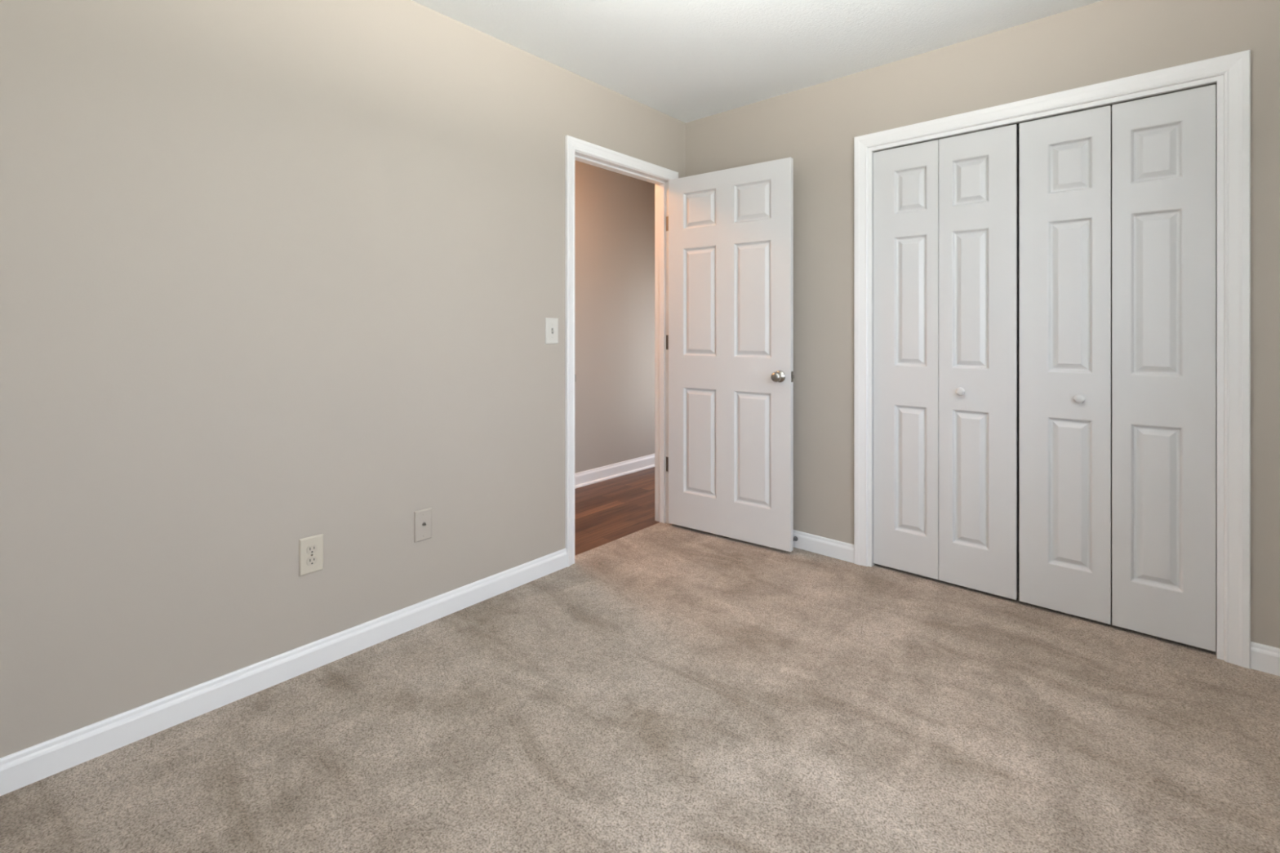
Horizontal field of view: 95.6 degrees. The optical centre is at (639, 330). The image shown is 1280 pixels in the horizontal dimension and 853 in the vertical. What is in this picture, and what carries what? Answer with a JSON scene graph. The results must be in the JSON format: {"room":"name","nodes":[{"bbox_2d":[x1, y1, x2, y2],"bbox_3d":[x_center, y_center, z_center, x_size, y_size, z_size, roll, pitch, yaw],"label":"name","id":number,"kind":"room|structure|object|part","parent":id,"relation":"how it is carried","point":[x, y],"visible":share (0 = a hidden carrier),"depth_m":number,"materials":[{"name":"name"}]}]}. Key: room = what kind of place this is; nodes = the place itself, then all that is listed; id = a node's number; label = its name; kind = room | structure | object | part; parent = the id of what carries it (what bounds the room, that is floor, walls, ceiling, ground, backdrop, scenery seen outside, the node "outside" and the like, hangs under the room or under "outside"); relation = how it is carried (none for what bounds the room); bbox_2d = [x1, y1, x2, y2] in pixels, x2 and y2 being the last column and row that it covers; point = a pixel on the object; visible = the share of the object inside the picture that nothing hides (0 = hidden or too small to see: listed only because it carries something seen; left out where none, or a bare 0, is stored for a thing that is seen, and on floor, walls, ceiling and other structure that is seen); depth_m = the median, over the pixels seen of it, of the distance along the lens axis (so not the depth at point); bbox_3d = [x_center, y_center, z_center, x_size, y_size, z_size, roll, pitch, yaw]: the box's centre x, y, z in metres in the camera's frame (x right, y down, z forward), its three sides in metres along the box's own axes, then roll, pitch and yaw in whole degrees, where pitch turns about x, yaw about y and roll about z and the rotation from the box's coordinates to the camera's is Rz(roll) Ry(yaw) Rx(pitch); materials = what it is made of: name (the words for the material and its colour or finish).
{"room":"empty bedroom","nodes":[
{"label":"empty bedroom","id":0,"kind":"room"},
{"bbox_2d":[0,0,685,758],"bbox_3d":[-0.409,-0.062,2.880,0.115,2.440,5.165,0,0,41],"label":"wall","id":1,"kind":"structure","parent":0,"point":[274,274],"depth_m":1.86,"materials":[{"name":"beige paint"}]},
{"bbox_2d":[0,548,567,796],"bbox_3d":[-1.175,1.110,1.911,0.013,0.092,2.468,0,0,41],"label":"baseboard","id":2,"kind":"structure","parent":1,"relation":"attached to","point":[24,767],"depth_m":1.81,"materials":[{"name":"white paint"}]},
{"bbox_2d":[298,533,323,576],"bbox_3d":[-1.119,0.763,1.978,0.010,0.124,0.076,0,0,41],"label":"wall outlet","id":3,"kind":"object","parent":1,"relation":"attached to","point":[310,548],"visible":1,"depth_m":1.97,"materials":[{"name":"beige plastic"}]},
{"bbox_2d":[306,555,317,565],"bbox_3d":[-1.116,0.782,1.976,0.003,0.028,0.034,0,0,41],"label":"receptacle","id":4,"kind":"object","parent":3,"relation":"attached to","point":[310,560],"depth_m":1.98,"materials":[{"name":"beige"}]},
{"bbox_2d":[306,544,317,554],"bbox_3d":[-1.116,0.744,1.976,0.003,0.028,0.034,0,0,41],"label":"receptacle","id":5,"kind":"object","parent":3,"relation":"attached to","point":[310,548],"depth_m":1.98,"materials":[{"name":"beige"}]},
{"bbox_2d":[413,507,431,542],"bbox_3d":[-0.848,0.763,2.280,0.017,0.120,0.073,0,0,41],"label":"wall jack","id":6,"kind":"object","parent":1,"relation":"attached to","point":[422,518],"visible":1,"depth_m":2.28,"materials":[{"name":"beige paint"}]},
{"bbox_2d":[545,317,558,343],"bbox_3d":[-0.416,0.000,2.772,0.017,0.124,0.078,0,0,41],"label":"light switch","id":7,"kind":"object","parent":1,"relation":"attached to","point":[551,324],"visible":1,"depth_m":2.77,"materials":[{"name":"white plastic"}]},
{"bbox_2d":[564,134,678,567],"bbox_3d":[-0.116,0.101,3.214,0.149,2.114,0.888,0,0,41],"label":"door frame","id":8,"kind":"structure","parent":1,"relation":"attached to","point":[571,144],"depth_m":3.23,"materials":[{"name":"white paint"}]},
{"bbox_2d":[667,157,794,551],"bbox_3d":[0.478,0.121,3.217,0.778,2.025,0.164,0,0,37],"label":"door","id":9,"kind":"structure","parent":1,"relation":"in","point":[731,335],"depth_m":3.17,"materials":[{"name":"white paint"}]},
{"bbox_2d":[574,160,654,473],"bbox_3d":[-1.107,-0.062,3.669,0.115,2.440,4.900,0,0,41],"label":"wall","id":10,"kind":"structure","parent":0,"point":[615,211],"depth_m":4.59,"materials":[{"name":"beige paint"}]},
{"bbox_2d":[574,453,654,488],"bbox_3d":[-1.054,1.105,3.623,0.026,0.105,4.900,0,0,41],"label":"baseboard","id":11,"kind":"structure","parent":10,"relation":"attached to","point":[596,475],"depth_m":4.58,"materials":[{"name":"white paint"}]},
{"bbox_2d":[0,466,1279,852],"bbox_3d":[0.408,1.205,2.239,4.280,0.106,5.050,0,0,41],"label":"floor","id":12,"kind":"structure","parent":0,"point":[668,688],"depth_m":1.66,"materials":[{"name":"beige carpet"}]},
{"bbox_2d":[412,0,1102,123],"bbox_3d":[0.547,-1.332,1.518,3.350,0.100,4.380,0,0,41],"label":"ceiling","id":13,"kind":"structure","parent":0,"point":[685,60],"depth_m":2.53,"materials":[{"name":"white paint"}]},
{"bbox_2d":[685,0,1279,648],"bbox_3d":[1.492,-0.062,2.594,3.120,2.440,0.115,0,0,41],"label":"wall","id":14,"kind":"structure","parent":0,"point":[816,126],"depth_m":2.62,"materials":[{"name":"beige paint"}]},
{"bbox_2d":[793,529,853,563],"bbox_3d":[0.672,1.110,3.229,1.050,0.092,0.013,0,0,41],"label":"baseboard","id":15,"kind":"structure","parent":14,"relation":"attached to","point":[821,545],"depth_m":2.98,"materials":[{"name":"white paint"}]},
{"bbox_2d":[873,124,1017,599],"bbox_3d":[1.366,0.132,2.648,0.594,2.010,0.055,0,0,41],"label":"door","id":16,"kind":"structure","parent":14,"relation":"in","point":[945,210],"depth_m":2.62,"materials":[{"name":"white paint"}]},
{"bbox_3d":[1.423,0.268,2.577,0.035,0.035,0.025,0,0,41],"label":"knob","id":17,"kind":"part","parent":16,"relation":"part of","materials":[{"name":"white paint"}]},
{"bbox_2d":[853,49,1250,668],"bbox_3d":[1.619,0.131,2.482,1.234,2.055,0.115,0,0,41],"label":"door frame","id":18,"kind":"structure","parent":14,"relation":"attached to","point":[1017,123],"depth_m":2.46,"materials":[{"name":"white paint"}]},
{"bbox_2d":[1018,84,1216,652],"bbox_3d":[1.818,0.132,2.251,0.590,2.010,0.055,0,0,41],"label":"door","id":19,"kind":"structure","parent":14,"relation":"in","point":[1164,146],"depth_m":2.22,"materials":[{"name":"white paint"}]},
{"bbox_3d":[1.740,0.268,2.299,0.035,0.035,0.025,0,0,41],"label":"knob","id":20,"kind":"part","parent":19,"relation":"part of","materials":[{"name":"white paint"}]},
{"bbox_2d":[1250,641,1279,676],"bbox_3d":[2.354,1.110,1.751,0.712,0.092,0.013,0,0,41],"label":"baseboard","id":21,"kind":"structure","parent":14,"relation":"attached to","point":[1264,658],"depth_m":1.96,"materials":[{"name":"white paint"}]}
]}

